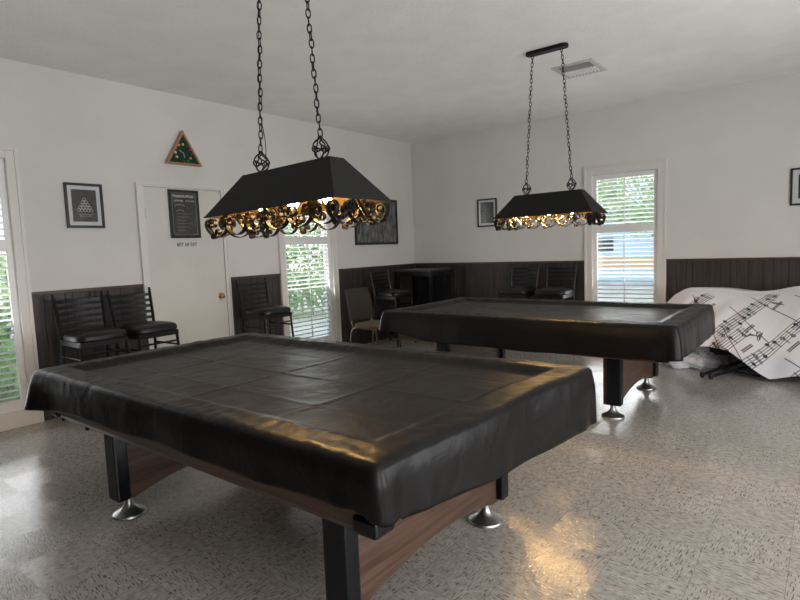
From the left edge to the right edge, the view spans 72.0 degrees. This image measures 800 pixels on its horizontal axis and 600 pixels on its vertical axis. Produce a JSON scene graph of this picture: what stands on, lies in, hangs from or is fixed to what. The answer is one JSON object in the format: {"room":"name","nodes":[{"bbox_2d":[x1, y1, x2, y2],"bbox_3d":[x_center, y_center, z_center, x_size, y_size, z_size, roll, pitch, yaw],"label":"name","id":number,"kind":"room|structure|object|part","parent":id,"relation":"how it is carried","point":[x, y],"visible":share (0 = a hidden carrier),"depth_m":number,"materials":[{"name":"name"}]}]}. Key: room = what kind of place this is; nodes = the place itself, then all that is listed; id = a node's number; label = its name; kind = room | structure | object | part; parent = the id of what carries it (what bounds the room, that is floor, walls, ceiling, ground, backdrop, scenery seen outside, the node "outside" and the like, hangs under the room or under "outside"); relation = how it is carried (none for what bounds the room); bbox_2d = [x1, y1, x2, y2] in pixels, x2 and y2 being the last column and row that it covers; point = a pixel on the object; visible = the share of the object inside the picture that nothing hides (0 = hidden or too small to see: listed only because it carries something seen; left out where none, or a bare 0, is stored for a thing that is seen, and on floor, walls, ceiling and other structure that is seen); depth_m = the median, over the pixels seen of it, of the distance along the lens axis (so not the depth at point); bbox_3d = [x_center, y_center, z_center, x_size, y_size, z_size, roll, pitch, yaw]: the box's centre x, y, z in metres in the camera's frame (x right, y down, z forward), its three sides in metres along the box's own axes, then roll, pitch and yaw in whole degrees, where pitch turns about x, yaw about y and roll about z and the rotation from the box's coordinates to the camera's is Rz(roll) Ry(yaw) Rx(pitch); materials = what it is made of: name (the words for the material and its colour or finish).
{"room":"games hall","nodes":[
{"label":"games hall","id":0,"kind":"room"},
{"bbox_2d":[0,58,414,291],"bbox_3d":[-3.367,-0.426,4.391,0.160,2.996,11.820,2,7,38],"label":"wall","id":1,"kind":"structure","parent":0,"point":[63,126],"depth_m":5.23,"materials":[{"name":"white paint"}]},
{"bbox_2d":[0,146,43,431],"bbox_3d":[-3.459,-0.052,4.240,0.171,2.287,1.028,2,7,38],"label":"window","id":2,"kind":"structure","parent":1,"relation":"in","point":[13,415],"depth_m":4.53,"materials":[{"name":"white paint"}]},
{"bbox_3d":[-3.443,-0.073,4.226,0.033,2.070,0.856,2,7,38],"label":"shutter frame","id":3,"kind":"part","parent":2,"relation":"part of","materials":[{"name":"white paint"}]},
{"bbox_2d":[63,182,105,227],"bbox_3d":[-2.820,-0.843,4.924,0.022,0.395,0.320,2,7,38],"label":"framed picture","id":4,"kind":"object","parent":1,"relation":"attached to","point":[84,206],"visible":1,"depth_m":4.92,"materials":[{"name":"black paint"}]},
{"bbox_2d":[71,189,97,221],"bbox_3d":[-2.824,-0.844,4.928,0.010,0.283,0.208,2,7,38],"label":"print","id":5,"kind":"object","parent":4,"relation":"attached to","point":[84,202],"depth_m":4.92},
{"bbox_2d":[31,284,147,420],"bbox_3d":[-2.776,0.440,5.042,0.022,1.106,0.966,2,7,38],"label":"wainscoting","id":6,"kind":"structure","parent":1,"relation":"attached to","point":[46,330],"depth_m":4.87,"materials":[{"name":"brown wood"}]},
{"bbox_3d":[-2.796,-0.097,4.991,0.022,0.028,0.966,2,7,38],"label":"cap rail","id":7,"kind":"part","parent":6,"relation":"part of","materials":[{"name":"brown wood"}]},
{"bbox_2d":[165,130,201,166],"bbox_3d":[-2.223,-1.556,5.632,0.055,0.343,0.396,2,7,38],"label":"clock","id":8,"kind":"object","parent":1,"relation":"attached to","point":[182,152],"visible":1,"depth_m":5.62,"materials":[{"name":"brown wood"}]},
{"bbox_2d":[134,182,234,349],"bbox_3d":[-2.176,-0.138,5.738,0.082,2.080,0.986,2,7,38],"label":"door","id":9,"kind":"structure","parent":1,"relation":"in","point":[190,286],"depth_m":5.71,"materials":[{"name":"white paint"}]},
{"bbox_2d":[167,189,200,237],"bbox_3d":[-2.218,-0.885,5.674,0.018,0.490,0.335,2,7,38],"label":"chalkboard sign","id":10,"kind":"object","parent":9,"relation":"attached to","point":[184,214],"visible":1,"depth_m":5.67,"materials":[{"name":"black paint"}]},
{"bbox_3d":[-1.948,-0.048,6.025,0.070,0.068,0.068,2,7,38],"label":"knob","id":11,"kind":"part","parent":9,"relation":"part of","materials":[{"name":"gold metal"}]},
{"bbox_2d":[231,274,282,335],"bbox_3d":[-1.662,0.263,6.465,0.022,1.106,0.720,2,7,38],"label":"trim","id":12,"kind":"structure","parent":1,"relation":"attached to","point":[273,280],"depth_m":6.43,"materials":[{"name":"brown wood"}]},
{"bbox_3d":[-1.682,-0.273,6.414,0.022,0.028,0.720,2,7,38],"label":"cap rail","id":13,"kind":"part","parent":12,"relation":"part of","materials":[{"name":"brown wood"}]},
{"bbox_2d":[277,211,341,341],"bbox_3d":[-1.204,-0.410,7.121,0.171,2.287,0.994,2,7,38],"label":"window","id":14,"kind":"structure","parent":1,"relation":"in","point":[328,238],"depth_m":7.23,"materials":[{"name":"white paint"}]},
{"bbox_3d":[-1.159,-0.102,7.123,0.010,1.190,0.012,2,7,38],"label":"tilt rod","id":15,"kind":"part","parent":14,"relation":"part of","materials":[{"name":"white paint"}]},
{"bbox_3d":[-1.261,-0.433,7.162,0.030,2.090,0.850,2,7,38],"label":"sash","id":16,"kind":"part","parent":14,"relation":"part of","materials":[{"name":"white paint"}]},
{"bbox_2d":[354,200,398,244],"bbox_3d":[-0.339,-1.151,8.097,0.022,0.670,0.970,2,7,38],"label":"framed picture","id":17,"kind":"object","parent":1,"relation":"attached to","point":[386,232],"visible":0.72,"depth_m":8.17,"materials":[{"name":"black paint"}]},
{"bbox_2d":[339,263,414,343],"bbox_3d":[-0.284,0.045,8.225,0.022,1.106,1.772,2,7,38],"label":"trim","id":18,"kind":"structure","parent":1,"relation":"attached to","point":[349,278],"depth_m":8.00,"materials":[{"name":"brown wood"}]},
{"bbox_3d":[-0.304,-0.492,8.175,0.022,0.028,1.772,2,7,38],"label":"cap rail","id":19,"kind":"part","parent":18,"relation":"part of","materials":[{"name":"brown wood"}]},
{"bbox_2d":[0,338,799,599],"bbox_3d":[-0.248,1.221,2.153,7.920,0.100,11.820,2,7,38],"label":"floor","id":20,"kind":"structure","parent":0,"point":[693,494],"depth_m":2.73,"materials":[{"name":"stone"}]},
{"bbox_2d":[51,291,129,430],"bbox_3d":[-2.586,0.481,4.670,0.501,1.082,0.440,2,7,38],"label":"bar stool","id":21,"kind":"object","parent":20,"relation":"on","point":[92,337],"visible":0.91,"depth_m":4.61,"materials":[{"name":"black wood"}]},
{"bbox_3d":[-2.870,0.150,4.609,0.094,0.392,0.032,0,6,23],"label":"post","id":22,"kind":"part","parent":21,"relation":"part of","materials":[{"name":"black wood"}]},
{"bbox_3d":[-2.853,0.683,4.657,0.097,0.702,0.029,-1,6,17],"label":"leg","id":23,"kind":"part","parent":21,"relation":"part of","materials":[{"name":"black wood"}]},
{"bbox_3d":[-2.525,0.699,4.404,0.025,0.691,0.069,-4,6,-14],"label":"leg","id":24,"kind":"part","parent":21,"relation":"part of","materials":[{"name":"black wood"}]},
{"bbox_3d":[-2.575,0.344,4.645,0.390,0.045,0.380,2,7,38],"label":"seat frame","id":25,"kind":"part","parent":21,"relation":"part of","materials":[{"name":"black wood"}]},
{"bbox_3d":[-2.570,0.283,4.633,0.418,0.078,0.422,2,7,38],"label":"seat","id":26,"kind":"part","parent":21,"relation":"part of","materials":[{"name":"black leather"}]},
{"bbox_3d":[-2.637,0.114,4.906,0.032,0.392,0.094,-6,7,-37],"label":"post","id":27,"kind":"part","parent":21,"relation":"part of","materials":[{"name":"black wood"}]},
{"bbox_3d":[-2.616,0.646,4.960,0.029,0.702,0.097,-5,6,-31],"label":"leg","id":28,"kind":"part","parent":21,"relation":"part of","materials":[{"name":"black wood"}]},
{"bbox_3d":[-2.290,0.662,4.705,0.069,0.691,0.025,-2,5,0],"label":"leg","id":29,"kind":"part","parent":21,"relation":"part of","materials":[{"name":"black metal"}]},
{"bbox_2d":[106,287,179,355],"bbox_3d":[-2.303,0.437,5.016,0.500,1.082,0.440,2,7,35],"label":"bar stool","id":30,"kind":"object","parent":20,"relation":"on","point":[139,331],"visible":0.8,"depth_m":4.95,"materials":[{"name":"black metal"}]},
{"bbox_3d":[-2.584,0.108,4.942,0.094,0.392,0.032,0,6,20],"label":"post","id":31,"kind":"part","parent":30,"relation":"part of","materials":[{"name":"black wood"}]},
{"bbox_3d":[-2.227,0.655,4.754,0.025,0.691,0.069,-4,6,-17],"label":"leg","id":32,"kind":"part","parent":30,"relation":"part of","materials":[{"name":"black wood"}]},
{"bbox_3d":[-2.285,0.240,4.980,0.418,0.078,0.422,2,7,35],"label":"seat","id":33,"kind":"part","parent":30,"relation":"part of","materials":[{"name":"black leather"}]},
{"bbox_3d":[-2.367,0.071,5.250,0.032,0.392,0.094,-7,7,-39],"label":"post","id":34,"kind":"part","parent":30,"relation":"part of","materials":[{"name":"black wood"}]},
{"bbox_3d":[-2.291,0.301,4.992,0.390,0.045,0.380,2,7,35],"label":"seat frame","id":35,"kind":"part","parent":30,"relation":"part of","materials":[{"name":"black wood"}]},
{"bbox_3d":[-2.007,0.617,5.065,0.069,0.691,0.025,-2,5,-2],"label":"leg","id":36,"kind":"part","parent":30,"relation":"part of","materials":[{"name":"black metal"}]},
{"bbox_2d":[235,277,293,336],"bbox_3d":[-1.480,0.302,6.117,0.501,1.082,0.440,2,7,38],"label":"bar stool","id":37,"kind":"object","parent":20,"relation":"on","point":[266,312],"visible":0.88,"depth_m":6.04,"materials":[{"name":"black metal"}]},
{"bbox_3d":[-1.763,-0.028,6.056,0.094,0.392,0.032,0,6,23],"label":"post","id":38,"kind":"part","parent":37,"relation":"part of","materials":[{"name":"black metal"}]},
{"bbox_3d":[-1.746,0.505,6.104,0.097,0.702,0.029,-1,6,17],"label":"leg","id":39,"kind":"part","parent":37,"relation":"part of","materials":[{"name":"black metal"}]},
{"bbox_3d":[-1.418,0.521,5.851,0.025,0.691,0.069,-4,6,-14],"label":"leg","id":40,"kind":"part","parent":37,"relation":"part of","materials":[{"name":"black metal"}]},
{"bbox_3d":[-1.530,-0.065,6.353,0.032,0.392,0.094,-6,7,-37],"label":"post","id":41,"kind":"part","parent":37,"relation":"part of","materials":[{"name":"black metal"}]},
{"bbox_3d":[-1.469,0.166,6.091,0.390,0.045,0.380,2,7,38],"label":"seat frame","id":42,"kind":"part","parent":37,"relation":"part of","materials":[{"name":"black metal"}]},
{"bbox_3d":[-1.463,0.105,6.079,0.418,0.078,0.422,2,7,38],"label":"seat","id":43,"kind":"part","parent":37,"relation":"part of","materials":[{"name":"black leather"}]},
{"bbox_3d":[-1.183,0.483,6.151,0.069,0.691,0.025,-2,5,0],"label":"leg","id":44,"kind":"part","parent":37,"relation":"part of","materials":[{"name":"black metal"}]},
{"bbox_2d":[50,411,507,599],"bbox_3d":[-0.596,0.762,2.956,2.440,0.690,1.410,2,7,38],"label":"pool table","id":45,"kind":"object","parent":20,"relation":"on","point":[360,556],"visible":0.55,"depth_m":2.16,"materials":[{"name":"brown wood"}]},
{"bbox_3d":[-1.467,0.856,2.858,0.110,0.368,0.070,2,7,38],"label":"leg post","id":46,"kind":"part","parent":45,"relation":"part of","materials":[{"name":"black laminate"}]},
{"bbox_3d":[-1.161,0.806,3.308,0.110,0.378,1.070,2,7,38],"label":"panel","id":47,"kind":"part","parent":45,"relation":"part of","materials":[{"name":"brown wood"}]},
{"bbox_2d":[24,332,596,527],"bbox_3d":[-0.594,0.492,2.907,2.737,0.286,1.632,2,7,38],"label":"cover","id":48,"kind":"object","parent":45,"relation":"on","point":[385,435],"visible":1,"depth_m":2.29,"materials":[{"name":"black leather"}]},
{"bbox_3d":[-0.197,0.900,1.870,0.110,0.368,0.070,2,7,38],"label":"leg post","id":49,"kind":"part","parent":45,"relation":"part of","materials":[{"name":"black laminate"}]},
{"bbox_3d":[0.110,0.851,2.319,0.110,0.378,1.070,2,7,38],"label":"panel","id":50,"kind":"part","parent":45,"relation":"part of","materials":[{"name":"brown wood"}]},
{"bbox_3d":[0.471,0.794,2.724,0.110,0.368,0.070,2,7,38],"label":"leg post","id":51,"kind":"part","parent":45,"relation":"part of","materials":[{"name":"black laminate"}]},
{"bbox_2d":[345,287,401,347],"bbox_3d":[-0.328,0.301,6.736,0.567,0.882,0.430,2,7,41],"label":"chair","id":52,"kind":"object","parent":20,"relation":"on","point":[359,304],"visible":0.77,"depth_m":6.77,"materials":[{"name":"beige fabric"}]},
{"bbox_3d":[-0.501,0.044,6.853,0.135,0.380,0.410,2,7,41],"label":"backrest","id":53,"kind":"part","parent":52,"relation":"part of","materials":[{"name":"brown fabric"}]},
{"bbox_3d":[-0.434,0.545,6.599,0.532,0.431,0.032,2,7,41],"label":"leg frame","id":54,"kind":"part","parent":52,"relation":"part of","materials":[{"name":"brown metal"}]},
{"bbox_3d":[-0.289,0.296,6.701,0.430,0.062,0.430,2,7,41],"label":"seat","id":55,"kind":"part","parent":52,"relation":"part of","materials":[{"name":"beige fabric"}]},
{"bbox_3d":[-0.179,0.507,6.892,0.532,0.431,0.032,2,7,41],"label":"leg frame","id":56,"kind":"part","parent":52,"relation":"part of","materials":[{"name":"brown metal"}]},
{"bbox_2d":[369,268,415,346],"bbox_3d":[-0.108,0.088,7.836,0.501,1.082,0.440,2,7,38],"label":"bar stool","id":57,"kind":"object","parent":20,"relation":"on","point":[391,294],"visible":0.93,"depth_m":7.76,"materials":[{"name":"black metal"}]},
{"bbox_3d":[-0.392,-0.242,7.776,0.094,0.392,0.032,0,6,23],"label":"post","id":58,"kind":"part","parent":57,"relation":"part of","materials":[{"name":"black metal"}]},
{"bbox_3d":[-0.375,0.290,7.824,0.097,0.702,0.029,-1,6,17],"label":"leg","id":59,"kind":"part","parent":57,"relation":"part of","materials":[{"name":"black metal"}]},
{"bbox_3d":[-0.159,-0.279,8.072,0.032,0.392,0.094,-6,7,-37],"label":"post","id":60,"kind":"part","parent":57,"relation":"part of","materials":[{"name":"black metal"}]},
{"bbox_3d":[-0.092,-0.110,7.799,0.418,0.078,0.422,2,7,38],"label":"seat","id":61,"kind":"part","parent":57,"relation":"part of","materials":[{"name":"black leather"}]},
{"bbox_3d":[-0.097,-0.049,7.811,0.390,0.045,0.380,2,7,38],"label":"seat frame","id":62,"kind":"part","parent":57,"relation":"part of","materials":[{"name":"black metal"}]},
{"bbox_3d":[-0.046,0.306,7.571,0.025,0.691,0.069,-4,6,-14],"label":"leg","id":63,"kind":"part","parent":57,"relation":"part of","materials":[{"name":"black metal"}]},
{"bbox_2d":[393,268,452,307],"bbox_3d":[0.363,0.039,8.431,0.710,1.030,0.580,2,7,38],"label":"table","id":64,"kind":"object","parent":20,"relation":"on","point":[431,285],"visible":0.59,"depth_m":8.43,"materials":[{"name":"grey wood"}]},
{"bbox_3d":[-0.017,0.102,8.443,0.044,0.930,0.044,2,7,38],"label":"leg","id":65,"kind":"part","parent":64,"relation":"part of","materials":[{"name":"black wood"}]},
{"bbox_3d":[0.266,0.058,8.803,0.044,0.930,0.044,2,7,38],"label":"leg","id":66,"kind":"part","parent":64,"relation":"part of","materials":[{"name":"black wood"}]},
{"bbox_3d":[0.465,0.119,8.068,0.044,0.930,0.044,2,7,38],"label":"leg","id":67,"kind":"part","parent":64,"relation":"part of","materials":[{"name":"black wood"}]},
{"bbox_3d":[0.500,0.017,8.605,0.610,0.830,0.015,2,7,38],"label":"panel","id":68,"kind":"part","parent":64,"relation":"part of","materials":[{"name":"black paint"}]},
{"bbox_3d":[0.747,0.074,8.429,0.044,0.930,0.044,2,7,38],"label":"leg","id":69,"kind":"part","parent":64,"relation":"part of","materials":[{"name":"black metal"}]},
{"bbox_2d":[498,263,539,298],"bbox_3d":[1.595,0.061,7.425,0.440,1.082,0.501,2,7,38],"label":"bar stool","id":70,"kind":"object","parent":20,"relation":"on","point":[512,292],"visible":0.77,"depth_m":7.41,"materials":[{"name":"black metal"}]},
{"bbox_3d":[1.552,-0.306,7.662,0.032,0.392,0.094,0,6,23],"label":"post","id":71,"kind":"part","parent":70,"relation":"part of","materials":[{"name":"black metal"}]},
{"bbox_3d":[1.569,-0.134,7.383,0.422,0.078,0.418,2,7,38],"label":"seat","id":72,"kind":"part","parent":70,"relation":"part of","materials":[{"name":"black leather"}]},
{"bbox_3d":[1.577,-0.074,7.397,0.380,0.045,0.390,2,7,38],"label":"seat frame","id":73,"kind":"part","parent":70,"relation":"part of","materials":[{"name":"black wood"}]},
{"bbox_3d":[1.851,-0.296,7.430,0.094,0.392,0.032,-6,7,-37],"label":"post","id":74,"kind":"part","parent":70,"relation":"part of","materials":[{"name":"black wood"}]},
{"bbox_2d":[389,332,670,419],"bbox_3d":[1.322,0.480,5.171,2.510,0.690,1.410,2,7,38],"label":"pool table","id":75,"kind":"object","parent":20,"relation":"on","point":[619,375],"visible":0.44,"depth_m":4.39,"materials":[{"name":"brown wood"}]},
{"bbox_3d":[0.410,0.572,5.111,0.110,0.368,0.070,2,7,38],"label":"leg post","id":76,"kind":"part","parent":75,"relation":"part of","materials":[{"name":"black laminate"}]},
{"bbox_3d":[0.717,0.523,5.560,0.110,0.378,1.070,2,7,38],"label":"panel","id":77,"kind":"part","parent":75,"relation":"part of","materials":[{"name":"brown wood"}]},
{"bbox_3d":[1.079,0.466,5.966,0.110,0.368,0.070,2,7,38],"label":"leg post","id":78,"kind":"part","parent":75,"relation":"part of","materials":[{"name":"black laminate"}]},
{"bbox_2d":[379,297,714,361],"bbox_3d":[1.300,0.200,5.142,2.712,0.275,1.581,2,7,38],"label":"cover","id":79,"kind":"object","parent":75,"relation":"on","point":[672,332],"visible":1,"depth_m":4.54,"materials":[{"name":"black leather"}]},
{"bbox_3d":[1.625,0.614,4.166,0.110,0.368,0.070,2,7,38],"label":"leg post","id":80,"kind":"part","parent":75,"relation":"part of","materials":[{"name":"black laminate"}]},
{"bbox_3d":[1.932,0.565,4.615,0.110,0.378,1.070,2,7,38],"label":"panel","id":81,"kind":"part","parent":75,"relation":"part of","materials":[{"name":"brown wood"}]},
{"bbox_3d":[2.293,0.508,5.020,0.110,0.368,0.070,2,7,38],"label":"leg post","id":82,"kind":"part","parent":75,"relation":"part of","materials":[{"name":"black laminate"}]},
{"bbox_2d":[534,263,576,300],"bbox_3d":[2.001,0.076,7.109,0.440,1.082,0.501,2,7,38],"label":"bar stool","id":83,"kind":"object","parent":20,"relation":"on","point":[561,293],"visible":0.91,"depth_m":7.10,"materials":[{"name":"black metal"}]},
{"bbox_3d":[1.959,-0.292,7.346,0.032,0.392,0.094,0,6,23],"label":"post","id":84,"kind":"part","parent":83,"relation":"part of","materials":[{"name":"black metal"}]},
{"bbox_3d":[1.975,-0.120,7.067,0.422,0.078,0.418,2,7,38],"label":"seat","id":85,"kind":"part","parent":83,"relation":"part of","materials":[{"name":"black leather"}]},
{"bbox_3d":[1.984,-0.059,7.080,0.380,0.045,0.390,2,7,38],"label":"seat frame","id":86,"kind":"part","parent":83,"relation":"part of","materials":[{"name":"black wood"}]},
{"bbox_3d":[2.258,-0.281,7.114,0.094,0.392,0.032,-6,7,-37],"label":"post","id":87,"kind":"part","parent":83,"relation":"part of","materials":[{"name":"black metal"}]},
{"bbox_2d":[659,286,799,378],"bbox_3d":[3.693,0.284,5.488,2.124,0.833,1.155,2,7,38],"label":"sheet","id":88,"kind":"object","parent":20,"relation":"on","point":[761,329],"visible":0.73,"depth_m":5.37,"materials":[{"name":"fabric"}]},
{"bbox_2d":[699,360,760,378],"bbox_3d":[3.203,0.680,5.290,0.583,0.123,0.329,-3,6,-12],"label":"stand","id":89,"kind":"object","parent":20,"relation":"on","point":[702,374],"visible":0.94,"depth_m":5.32,"materials":[{"name":"black metal"}]},
{"bbox_3d":[3.171,0.664,5.405,0.531,0.110,0.032,-4,6,-18],"label":"leg","id":90,"kind":"part","parent":89,"relation":"part of","materials":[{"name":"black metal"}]},
{"bbox_3d":[3.218,0.680,5.320,0.542,0.090,0.032,-4,6,-17],"label":"leg","id":91,"kind":"part","parent":89,"relation":"part of","materials":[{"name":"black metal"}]},
{"bbox_2d":[727,354,756,371],"bbox_3d":[3.630,0.579,5.579,0.540,0.236,0.377,2,7,38],"label":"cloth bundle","id":92,"kind":"object","parent":20,"relation":"on","point":[733,358],"visible":0.11,"depth_m":5.61,"materials":[{"name":"black fabric"}]},
{"bbox_2d":[0,0,799,143],"bbox_3d":[-0.365,-1.859,1.863,7.920,0.100,11.820,2,7,38],"label":"ceiling","id":93,"kind":"structure","parent":0,"point":[407,71],"depth_m":4.59,"materials":[{"name":"paint"}]},
{"bbox_2d":[203,0,391,238],"bbox_3d":[-0.530,-1.083,2.548,0.900,1.560,0.405,2,7,38],"label":"hanging lamp","id":94,"kind":"object","parent":93,"relation":"hanging from","point":[332,185],"visible":1,"depth_m":2.46,"materials":[{"name":"black metal"}]},
{"bbox_3d":[-0.674,-1.284,2.633,0.103,1.132,0.024,2,7,35],"label":"chain","id":95,"kind":"part","parent":94,"relation":"part of","materials":[{"name":"black metal"}]},
{"bbox_3d":[-0.668,-1.233,2.634,0.076,1.207,0.006,2,7,35],"label":"power cord","id":96,"kind":"part","parent":94,"relation":"part of","materials":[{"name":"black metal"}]},
{"bbox_3d":[-0.508,-0.526,2.600,0.892,0.218,0.387,2,7,38],"label":"lamp shade","id":97,"kind":"part","parent":94,"relation":"part of","materials":[{"name":"black metal"}]},
{"bbox_3d":[-0.407,-1.281,2.429,0.092,1.120,0.025,2,7,38],"label":"chain","id":98,"kind":"part","parent":94,"relation":"part of","materials":[{"name":"black metal"}]},
{"bbox_2d":[493,42,607,230],"bbox_3d":[1.273,-1.380,4.744,0.898,1.517,0.400,2,7,38],"label":"hanging lamp","id":99,"kind":"object","parent":93,"relation":"hanging from","point":[540,206],"visible":1,"depth_m":4.68,"materials":[{"name":"black metal"}]},
{"bbox_3d":[1.134,-1.578,4.830,0.099,1.095,0.025,2,7,38],"label":"chain","id":100,"kind":"part","parent":99,"relation":"part of","materials":[{"name":"black metal"}]},
{"bbox_3d":[1.294,-0.835,4.795,0.891,0.197,0.382,2,7,38],"label":"lamp shade","id":101,"kind":"part","parent":99,"relation":"part of","materials":[{"name":"black metal"}]},
{"bbox_3d":[1.396,-1.569,4.622,0.099,1.094,0.024,2,7,38],"label":"chain","id":102,"kind":"part","parent":99,"relation":"part of","materials":[{"name":"black metal"}]},
{"bbox_2d":[551,58,606,78],"bbox_3d":[1.711,-2.197,5.249,0.390,0.020,0.430,2,7,38],"label":"ceiling vent","id":103,"kind":"object","parent":93,"relation":"in","point":[588,66],"visible":0.99,"depth_m":5.22,"materials":[{"name":"white metal"}]},
{"bbox_2d":[411,72,799,287],"bbox_3d":[3.269,-0.886,6.578,7.600,2.996,0.160,2,7,38],"label":"wall","id":104,"kind":"structure","parent":0,"point":[730,151],"depth_m":6.54,"materials":[{"name":"white paint"}]},
{"bbox_2d":[477,198,496,226],"bbox_3d":[1.261,-1.265,7.984,0.315,0.400,0.022,2,7,38],"label":"framed picture","id":105,"kind":"object","parent":104,"relation":"attached to","point":[486,208],"visible":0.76,"depth_m":7.99,"materials":[{"name":"black paint"}]},
{"bbox_2d":[480,202,493,223],"bbox_3d":[1.264,-1.266,7.988,0.215,0.300,0.010,2,7,38],"label":"print","id":106,"kind":"object","parent":105,"relation":"attached to","point":[486,208],"depth_m":7.99},
{"bbox_2d":[415,260,584,300],"bbox_3d":[1.345,-0.004,8.077,2.748,1.106,0.022,2,7,38],"label":"trim","id":107,"kind":"structure","parent":104,"relation":"attached to","point":[467,279],"depth_m":8.01,"materials":[{"name":"brown wood"}]},
{"bbox_3d":[1.325,-0.540,8.026,2.748,0.028,0.022,2,7,38],"label":"cap rail","id":108,"kind":"part","parent":107,"relation":"part of","materials":[{"name":"brown wood"}]},
{"bbox_2d":[584,158,666,302],"bbox_3d":[2.832,-0.545,6.923,0.979,2.287,0.171,2,7,38],"label":"window","id":109,"kind":"structure","parent":104,"relation":"in","point":[658,167],"depth_m":6.82,"materials":[{"name":"white paint"}]},
{"bbox_3d":[2.780,-1.229,6.825,0.012,0.530,0.010,2,7,38],"label":"tilt rod","id":110,"kind":"part","parent":109,"relation":"part of","materials":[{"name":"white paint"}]},
{"bbox_3d":[2.818,-0.234,6.919,0.012,1.190,0.010,2,7,38],"label":"tilt rod","id":111,"kind":"part","parent":109,"relation":"part of","materials":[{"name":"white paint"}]},
{"bbox_2d":[666,257,799,354],"bbox_3d":[4.722,0.115,5.449,3.842,1.106,0.022,2,7,38],"label":"wainscoting","id":112,"kind":"structure","parent":104,"relation":"attached to","point":[764,273],"depth_m":6.17,"materials":[{"name":"brown wood"}]},
{"bbox_3d":[4.701,-0.422,5.399,3.842,0.028,0.022,2,7,38],"label":"cap rail","id":113,"kind":"part","parent":112,"relation":"part of","materials":[{"name":"brown wood"}]},
{"bbox_2d":[790,168,799,205],"bbox_3d":[4.261,-1.178,5.647,0.420,0.385,0.022,2,7,38],"label":"framed picture","id":114,"kind":"object","parent":104,"relation":"attached to","point":[795,172],"visible":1,"depth_m":5.75,"materials":[{"name":"black paint"}]},
{"bbox_2d":[798,174,799,197],"bbox_3d":[4.264,-1.179,5.651,0.280,0.245,0.010,2,7,38],"label":"print","id":115,"kind":"object","parent":114,"relation":"attached to","point":[798,174],"depth_m":5.73},
{"label":"outside","id":116,"kind":"structure","parent":0,"visible":0},
{"bbox_2d":[0,273,652,402],"bbox_3d":[1.825,0.562,10.976,50.000,0.100,55.000,2,7,38],"label":"ground","id":117,"kind":"structure","parent":116,"point":[601,287],"depth_m":14.89,"materials":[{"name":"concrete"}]},
{"bbox_2d":[0,252,18,401],"bbox_3d":[-5.468,0.328,6.762,3.934,2.074,3.188,2,7,38],"label":"shrub","id":118,"kind":"object","parent":117,"relation":"on","point":[2,304],"visible":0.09,"depth_m":6.17,"materials":[{"name":"green plant"}]},
{"bbox_2d":[286,245,298,284],"bbox_3d":[-3.698,-0.632,9.387,3.869,3.333,3.509,2,7,38],"label":"shrub","id":119,"kind":"object","parent":117,"relation":"on","point":[287,249],"visible":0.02,"depth_m":9.49,"materials":[{"name":"green plant"}]},
{"bbox_2d":[285,214,325,316],"bbox_3d":[-3.053,-1.415,13.636,4.653,4.292,4.276,2,7,38],"label":"shrub","id":120,"kind":"object","parent":117,"relation":"on","point":[319,228],"visible":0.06,"depth_m":13.18,"materials":[{"name":"green plant"}]},
{"bbox_2d":[598,178,653,282],"bbox_3d":[10.807,-2.822,21.388,18.600,4.000,6.200,2,7,38],"label":"building","id":121,"kind":"structure","parent":117,"relation":"on","point":[649,179],"depth_m":20.32,"materials":[{"name":"blue"}]},
{"bbox_2d":[598,175,653,236],"bbox_3d":[7.545,-2.755,15.089,5.632,5.297,4.836,2,7,38],"label":"tree","id":122,"kind":"object","parent":117,"relation":"on","point":[609,183],"visible":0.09,"depth_m":14.96,"materials":[{"name":"green plant"}]}
]}

